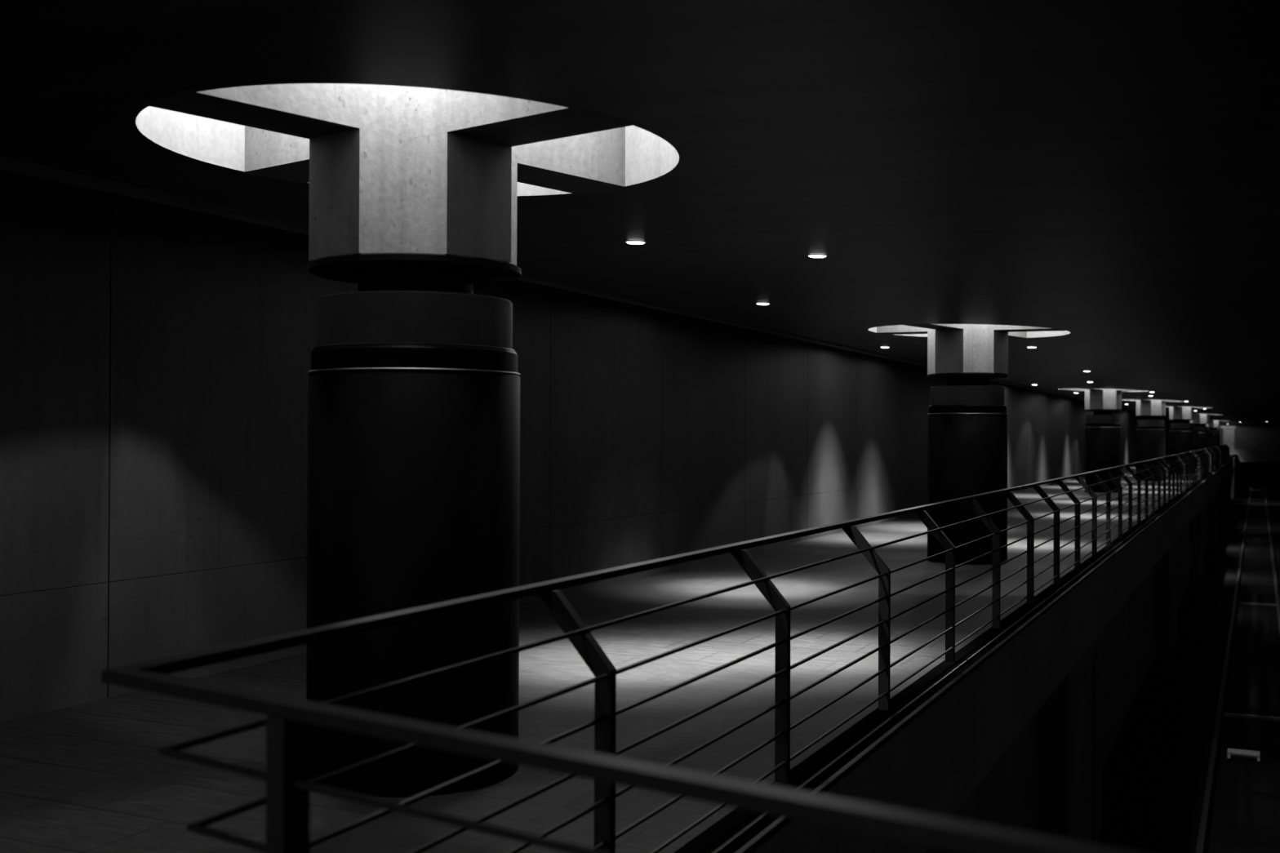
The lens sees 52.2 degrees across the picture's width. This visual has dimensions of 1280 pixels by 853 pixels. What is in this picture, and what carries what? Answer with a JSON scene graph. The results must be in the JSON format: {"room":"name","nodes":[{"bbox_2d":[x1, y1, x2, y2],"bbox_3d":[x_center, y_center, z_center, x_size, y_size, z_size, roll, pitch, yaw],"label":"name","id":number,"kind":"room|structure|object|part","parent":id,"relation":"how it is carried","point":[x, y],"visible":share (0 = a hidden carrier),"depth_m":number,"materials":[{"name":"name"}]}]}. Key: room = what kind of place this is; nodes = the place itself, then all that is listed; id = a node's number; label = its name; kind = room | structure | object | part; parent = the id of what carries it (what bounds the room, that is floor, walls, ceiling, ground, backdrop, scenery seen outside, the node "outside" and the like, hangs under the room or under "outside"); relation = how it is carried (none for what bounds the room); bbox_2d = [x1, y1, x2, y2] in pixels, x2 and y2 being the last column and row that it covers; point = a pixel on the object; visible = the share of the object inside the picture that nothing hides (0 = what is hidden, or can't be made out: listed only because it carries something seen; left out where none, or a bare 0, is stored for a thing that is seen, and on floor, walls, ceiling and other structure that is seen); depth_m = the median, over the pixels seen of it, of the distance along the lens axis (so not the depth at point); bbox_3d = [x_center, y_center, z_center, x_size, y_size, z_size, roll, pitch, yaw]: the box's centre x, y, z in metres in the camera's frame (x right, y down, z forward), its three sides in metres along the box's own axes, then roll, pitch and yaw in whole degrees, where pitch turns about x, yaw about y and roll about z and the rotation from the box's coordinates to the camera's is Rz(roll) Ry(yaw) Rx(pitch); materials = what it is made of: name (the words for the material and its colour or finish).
{"room":"underground train station","nodes":[
{"label":"underground train station","id":0,"kind":"room"},
{"bbox_2d":[0,168,1174,722],"bbox_3d":[22.545,0.465,62.900,0.500,3.900,147.600,0,0,25],"label":"wall","id":1,"kind":"structure","parent":0,"point":[155,357],"depth_m":9.03,"materials":[{"name":"concrete"}]},
{"bbox_2d":[0,453,1235,852],"bbox_3d":[27.093,2.268,60.732,9.780,0.300,147.400,0,0,25],"label":"floor","id":2,"kind":"structure","parent":0,"point":[90,777],"depth_m":7.56,"materials":[{"name":"stone"}]},
{"bbox_2d":[139,83,639,797],"bbox_3d":[-1.075,-0.467,6.266,2.111,4.209,2.099,0,0,-2],"label":"column","id":3,"kind":"structure","parent":2,"relation":"on","point":[414,379],"depth_m":5.85,"materials":[{"name":"black metal"}]},
{"bbox_3d":[-1.074,-0.746,6.268,1.006,0.043,1.006,0,0,25],"label":"cap plate","id":4,"kind":"part","parent":3,"relation":"part of","materials":[{"name":"black rubber"}]},
{"bbox_2d":[873,324,1067,564],"bbox_3d":[4.215,-0.370,16.817,2.111,4.201,2.099,0,0,-2],"label":"column","id":5,"kind":"structure","parent":2,"relation":"on","point":[967,416],"depth_m":16.41,"materials":[{"name":"black metal"}]},
{"bbox_3d":[4.216,-0.653,16.819,1.006,0.043,1.006,0,0,25],"label":"cap plate","id":6,"kind":"part","parent":5,"relation":"part of","materials":[{"name":"black rubber"}]},
{"bbox_2d":[1059,388,1146,493],"bbox_3d":[13.536,-0.200,38.182,2.111,4.224,2.099,0,0,-2],"label":"column","id":7,"kind":"structure","parent":2,"relation":"on","point":[1103,429],"depth_m":37.78,"materials":[{"name":"black metal"}]},
{"bbox_3d":[13.537,-0.472,38.184,1.006,0.043,1.006,0,0,25],"label":"cap plate","id":8,"kind":"part","parent":7,"relation":"part of","materials":[{"name":"black rubber"}]},
{"bbox_2d":[1121,399,1187,481],"bbox_3d":[18.838,-0.103,48.174,2.111,4.207,2.099,0,0,-2],"label":"column","id":9,"kind":"structure","parent":2,"relation":"on","point":[1150,430],"depth_m":47.79,"materials":[{"name":"black metal"}]},
{"bbox_3d":[18.839,-0.383,48.176,1.006,0.043,1.006,0,0,25],"label":"cap plate","id":10,"kind":"part","parent":9,"relation":"part of","materials":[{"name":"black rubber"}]},
{"bbox_2d":[1168,406,1197,474],"bbox_3d":[23.860,-0.011,57.524,2.111,4.190,2.099,0,0,-2],"label":"column","id":11,"kind":"structure","parent":2,"relation":"on","point":[1181,432],"depth_m":57.15,"materials":[{"name":"black metal"}]},
{"bbox_3d":[23.861,-0.300,57.526,1.006,0.043,1.006,0,0,25],"label":"cap plate","id":12,"kind":"part","parent":11,"relation":"part of","materials":[{"name":"black rubber"}]},
{"bbox_2d":[1190,413,1214,459],"bbox_3d":[31.994,0.137,74.695,2.574,4.190,2.579,0,0,25],"label":"column","id":13,"kind":"structure","parent":2,"relation":"on","point":[1201,431],"depth_m":74.28,"materials":[{"name":"black rubber"}]},
{"bbox_2d":[1206,420,1226,447],"bbox_3d":[45.233,0.379,103.056,2.574,4.195,2.579,0,0,25],"label":"column","id":14,"kind":"structure","parent":2,"relation":"on","point":[1214,433],"depth_m":102.65,"materials":[{"name":"black rubber"}]},
{"bbox_2d":[0,0,1279,425],"bbox_3d":[27.370,-1.335,60.632,11.600,1.511,147.800,0,0,25],"label":"ceiling","id":15,"kind":"structure","parent":0,"point":[1106,173],"depth_m":5.75,"materials":[{"name":"metal"}]},
{"bbox_2d":[135,106,679,195],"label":"well","id":16,"kind":"object","parent":15,"relation":"attached to","point":[648,156],"depth_m":6.78,"materials":[{"name":"concrete"}]},
{"bbox_2d":[0,155,1189,422],"bbox_3d":[22.995,-0.983,62.699,0.343,0.122,147.000,0,0,25],"label":"trim","id":17,"kind":"structure","parent":15,"relation":"attached to","point":[6,163],"depth_m":8.81,"materials":[{"name":"paint"}]},
{"bbox_2d":[624,240,646,244],"bbox_3d":[-0.031,-1.310,9.271,0.163,0.028,0.163,0,0,31],"label":"recessed light","id":18,"kind":"object","parent":15,"relation":"in","point":[636,242],"visible":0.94,"depth_m":9.23,"materials":[{"name":"metal"}]},
{"bbox_2d":[755,302,769,305],"bbox_3d":[1.296,-1.297,13.770,0.163,0.028,0.163,0,0,31],"label":"recessed light","id":19,"kind":"object","parent":15,"relation":"in","point":[761,304],"visible":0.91,"depth_m":13.72,"materials":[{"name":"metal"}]},
{"bbox_2d":[806,253,828,257],"bbox_3d":[1.317,-1.269,9.694,0.163,0.029,0.163,0,0,31],"label":"recessed light","id":20,"kind":"object","parent":15,"relation":"in","point":[815,255],"visible":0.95,"depth_m":9.66,"materials":[{"name":"metal"}]},
{"bbox_2d":[868,327,1070,337],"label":"skylight","id":21,"kind":"object","parent":15,"relation":"attached to","point":[1054,333],"depth_m":17.40,"materials":[{"name":"concrete"}]},
{"bbox_2d":[1057,388,1148,391],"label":"skylight","id":22,"kind":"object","parent":15,"relation":"attached to","point":[1058,388],"depth_m":38.77,"materials":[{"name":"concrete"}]},
{"bbox_2d":[753,454,1237,852],"bbox_3d":[28.673,2.589,65.026,0.241,0.830,137.880,0,0,25],"label":"fascia","id":23,"kind":"structure","parent":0,"point":[934,764],"depth_m":9.44,"materials":[{"name":"concrete"}]},
{"bbox_2d":[673,453,1237,852],"bbox_3d":[28.665,2.161,65.034,0.220,0.023,137.880,0,0,25],"label":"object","id":24,"kind":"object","parent":23,"relation":"on","point":[728,826],"depth_m":7.34,"materials":[{"name":"black metal"}]},
{"bbox_2d":[101,444,1230,852],"bbox_3d":[23.526,1.489,50.449,3.842,1.092,108.652,0,0,25],"label":"railing","id":25,"kind":"object","parent":24,"relation":"on","point":[287,722],"visible":1,"depth_m":3.35,"materials":[{"name":"metal"}]},
{"bbox_3d":[-0.670,1.079,2.478,0.042,1.070,0.076,0,0,25],"label":"upright post","id":26,"kind":"part","parent":25,"relation":"part of","materials":[{"name":"metal"}]},
{"bbox_3d":[-0.222,1.093,4.421,0.292,1.064,0.042,0,0,25],"label":"post","id":27,"kind":"part","parent":25,"relation":"part of","materials":[{"name":"metal"}]},
{"bbox_3d":[0.551,1.107,6.055,0.292,1.064,0.042,0,0,25],"label":"post","id":28,"kind":"part","parent":25,"relation":"part of","materials":[{"name":"metal"}]},
{"bbox_3d":[1.325,1.121,7.689,0.292,1.064,0.042,0,0,25],"label":"post","id":29,"kind":"part","parent":25,"relation":"part of","materials":[{"name":"metal"}]},
{"bbox_3d":[2.098,1.135,9.322,0.292,1.064,0.042,0,0,25],"label":"post","id":30,"kind":"part","parent":25,"relation":"part of","materials":[{"name":"metal"}]},
{"bbox_3d":[2.871,1.149,10.956,0.292,1.064,0.042,0,0,25],"label":"post","id":31,"kind":"part","parent":25,"relation":"part of","materials":[{"name":"metal"}]},
{"bbox_3d":[3.644,1.164,12.589,0.292,1.064,0.042,0,0,25],"label":"post","id":32,"kind":"part","parent":25,"relation":"part of","materials":[{"name":"metal"}]},
{"bbox_3d":[4.417,1.178,14.223,0.292,1.064,0.042,0,0,25],"label":"post","id":33,"kind":"part","parent":25,"relation":"part of","materials":[{"name":"metal"}]},
{"bbox_3d":[5.190,1.192,15.857,0.292,1.064,0.042,0,0,25],"label":"post","id":34,"kind":"part","parent":25,"relation":"part of","materials":[{"name":"metal"}]},
{"bbox_3d":[5.964,1.206,17.490,0.292,1.064,0.042,0,0,25],"label":"post","id":35,"kind":"part","parent":25,"relation":"part of","materials":[{"name":"metal"}]},
{"bbox_3d":[6.737,1.220,19.124,0.292,1.064,0.042,0,0,25],"label":"post","id":36,"kind":"part","parent":25,"relation":"part of","materials":[{"name":"metal"}]},
{"bbox_3d":[7.510,1.234,20.758,0.292,1.064,0.042,0,0,25],"label":"post","id":37,"kind":"part","parent":25,"relation":"part of","materials":[{"name":"metal"}]},
{"bbox_3d":[8.283,1.248,22.391,0.292,1.064,0.042,0,0,25],"label":"post","id":38,"kind":"part","parent":25,"relation":"part of","materials":[{"name":"metal"}]},
{"bbox_3d":[9.056,1.262,24.025,0.292,1.064,0.042,0,0,25],"label":"post","id":39,"kind":"part","parent":25,"relation":"part of","materials":[{"name":"metal"}]},
{"bbox_3d":[9.829,1.276,25.659,0.292,1.064,0.042,0,0,25],"label":"post","id":40,"kind":"part","parent":25,"relation":"part of","materials":[{"name":"metal"}]},
{"bbox_3d":[10.603,1.291,27.292,0.292,1.064,0.042,0,0,25],"label":"post","id":41,"kind":"part","parent":25,"relation":"part of","materials":[{"name":"metal"}]},
{"bbox_3d":[11.376,1.305,28.926,0.292,1.064,0.042,0,0,25],"label":"post","id":42,"kind":"part","parent":25,"relation":"part of","materials":[{"name":"metal"}]},
{"bbox_3d":[12.149,1.319,30.559,0.292,1.064,0.042,0,0,25],"label":"post","id":43,"kind":"part","parent":25,"relation":"part of","materials":[{"name":"metal"}]},
{"bbox_3d":[12.922,1.333,32.193,0.292,1.064,0.042,0,0,25],"label":"post","id":44,"kind":"part","parent":25,"relation":"part of","materials":[{"name":"metal"}]},
{"bbox_3d":[13.695,1.347,33.827,0.292,1.064,0.042,0,0,25],"label":"post","id":45,"kind":"part","parent":25,"relation":"part of","materials":[{"name":"metal"}]},
{"bbox_3d":[14.468,1.361,35.460,0.292,1.064,0.042,0,0,25],"label":"post","id":46,"kind":"part","parent":25,"relation":"part of","materials":[{"name":"metal"}]},
{"bbox_3d":[15.242,1.375,37.094,0.292,1.064,0.042,0,0,25],"label":"post","id":47,"kind":"part","parent":25,"relation":"part of","materials":[{"name":"metal"}]},
{"bbox_3d":[16.015,1.389,38.727,0.292,1.064,0.042,0,0,25],"label":"post","id":48,"kind":"part","parent":25,"relation":"part of","materials":[{"name":"metal"}]},
{"bbox_3d":[16.788,1.404,40.361,0.292,1.064,0.042,0,0,25],"label":"post","id":49,"kind":"part","parent":25,"relation":"part of","materials":[{"name":"metal"}]},
{"bbox_3d":[17.561,1.418,41.995,0.292,1.064,0.042,0,0,25],"label":"post","id":50,"kind":"part","parent":25,"relation":"part of","materials":[{"name":"metal"}]},
{"bbox_3d":[18.334,1.432,43.628,0.292,1.064,0.042,0,0,25],"label":"post","id":51,"kind":"part","parent":25,"relation":"part of","materials":[{"name":"metal"}]},
{"bbox_3d":[19.107,1.446,45.262,0.292,1.064,0.042,0,0,25],"label":"post","id":52,"kind":"part","parent":25,"relation":"part of","materials":[{"name":"metal"}]},
{"bbox_3d":[19.881,1.460,46.896,0.292,1.064,0.042,0,0,25],"label":"post","id":53,"kind":"part","parent":25,"relation":"part of","materials":[{"name":"metal"}]},
{"bbox_3d":[20.654,1.474,48.529,0.292,1.064,0.042,0,0,25],"label":"post","id":54,"kind":"part","parent":25,"relation":"part of","materials":[{"name":"metal"}]},
{"bbox_3d":[21.427,1.488,50.163,0.292,1.064,0.042,0,0,25],"label":"post","id":55,"kind":"part","parent":25,"relation":"part of","materials":[{"name":"metal"}]},
{"bbox_3d":[22.200,1.502,51.796,0.292,1.064,0.042,0,0,25],"label":"post","id":56,"kind":"part","parent":25,"relation":"part of","materials":[{"name":"metal"}]},
{"bbox_3d":[22.973,1.517,53.430,0.292,1.064,0.042,0,0,25],"label":"post","id":57,"kind":"part","parent":25,"relation":"part of","materials":[{"name":"metal"}]},
{"bbox_3d":[23.746,1.531,55.064,0.292,1.064,0.042,0,0,25],"label":"post","id":58,"kind":"part","parent":25,"relation":"part of","materials":[{"name":"metal"}]},
{"bbox_3d":[24.519,1.545,56.697,0.292,1.064,0.042,0,0,25],"label":"post","id":59,"kind":"part","parent":25,"relation":"part of","materials":[{"name":"metal"}]},
{"bbox_3d":[25.293,1.559,58.331,0.292,1.064,0.042,0,0,25],"label":"post","id":60,"kind":"part","parent":25,"relation":"part of","materials":[{"name":"metal"}]},
{"bbox_3d":[26.066,1.573,59.965,0.292,1.064,0.042,0,0,25],"label":"post","id":61,"kind":"part","parent":25,"relation":"part of","materials":[{"name":"metal"}]},
{"bbox_3d":[26.839,1.587,61.598,0.292,1.064,0.042,0,0,25],"label":"post","id":62,"kind":"part","parent":25,"relation":"part of","materials":[{"name":"metal"}]},
{"bbox_3d":[27.612,1.601,63.232,0.292,1.064,0.042,0,0,25],"label":"post","id":63,"kind":"part","parent":25,"relation":"part of","materials":[{"name":"metal"}]},
{"bbox_3d":[29.931,1.644,68.133,0.292,1.064,0.042,0,0,25],"label":"post","id":64,"kind":"part","parent":25,"relation":"part of","materials":[{"name":"metal"}]},
{"bbox_2d":[711,457,1231,852],"bbox_3d":[22.759,2.043,52.346,0.096,0.042,109.870,0,0,25],"label":"trim","id":65,"kind":"structure","parent":23,"relation":"on","point":[776,826],"depth_m":7.45,"materials":[{"name":"grey metal"}]},
{"bbox_2d":[924,467,1234,852],"bbox_3d":[31.110,4.098,63.517,6.900,3.310,138.500,0,0,25],"label":"wall","id":66,"kind":"structure","parent":0,"point":[1042,783],"depth_m":15.24,"materials":[{"name":"concrete"}]},
{"bbox_2d":[1098,488,1279,852],"bbox_3d":[31.322,5.756,63.734,6.900,0.400,138.500,0,0,25],"label":"ground","id":67,"kind":"structure","parent":0,"point":[1154,772],"depth_m":22.77,"materials":[{"name":"black concrete"}]},
{"bbox_2d":[1195,485,1252,852],"bbox_3d":[31.011,5.506,66.981,0.120,0.140,143.300,0,0,25],"label":"track rail","id":68,"kind":"object","parent":67,"relation":"on","point":[1205,820],"visible":1,"depth_m":21.70,"materials":[{"name":"metal"}]},
{"bbox_2d":[1227,748,1260,761],"bbox_3d":[9.424,5.125,20.389,0.460,0.100,0.260,0,0,25],"label":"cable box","id":69,"kind":"object","parent":67,"relation":"on","point":[1231,752],"visible":1,"depth_m":20.33,"materials":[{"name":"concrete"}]},
{"bbox_3d":[9.425,5.088,20.389,0.460,0.025,0.260,0,0,25],"label":"lid","id":70,"kind":"part","parent":69,"relation":"part of","materials":[{"name":"metal"}]},
{"bbox_2d":[1223,712,1279,721],"bbox_3d":[10.973,5.176,23.251,1.050,0.050,0.100,0,0,25],"label":"crossbar","id":71,"kind":"object","parent":67,"relation":"on","point":[1225,714],"visible":1,"depth_m":23.25,"materials":[{"name":"grey metal"}]},
{"bbox_2d":[1237,602,1276,606],"bbox_3d":[18.459,5.313,39.069,1.050,0.050,0.100,0,0,25],"label":"crossbar","id":72,"kind":"object","parent":67,"relation":"on","point":[1244,603],"visible":1,"depth_m":39.02,"materials":[{"name":"grey metal"}]},
{"bbox_2d":[1263,486,1279,632],"bbox_3d":[32.078,5.507,66.477,0.120,0.140,143.300,0,0,25],"label":"track rail","id":73,"kind":"object","parent":67,"relation":"on","point":[1274,571],"visible":1,"depth_m":48.88,"materials":[{"name":"metal"}]},
{"bbox_2d":[1193,423,1279,462],"bbox_3d":[58.915,1.367,126.915,10.880,4.150,0.850,0,0,25],"label":"wall","id":74,"kind":"structure","parent":0,"point":[1252,442],"depth_m":126.47,"materials":[{"name":"concrete"}]},
{"bbox_2d":[1220,425,1235,453],"bbox_3d":[57.497,1.292,127.681,1.400,2.800,0.260,0,0,25],"label":"column","id":75,"kind":"structure","parent":74,"relation":"in","point":[1228,430],"depth_m":127.65,"materials":[{"name":"paint"}]},
{"bbox_2d":[1234,462,1279,489],"bbox_3d":[61.947,4.668,128.908,7.500,3.900,6.500,0,0,25],"label":"wall","id":76,"kind":"structure","parent":0,"point":[1258,475],"depth_m":131.90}
]}

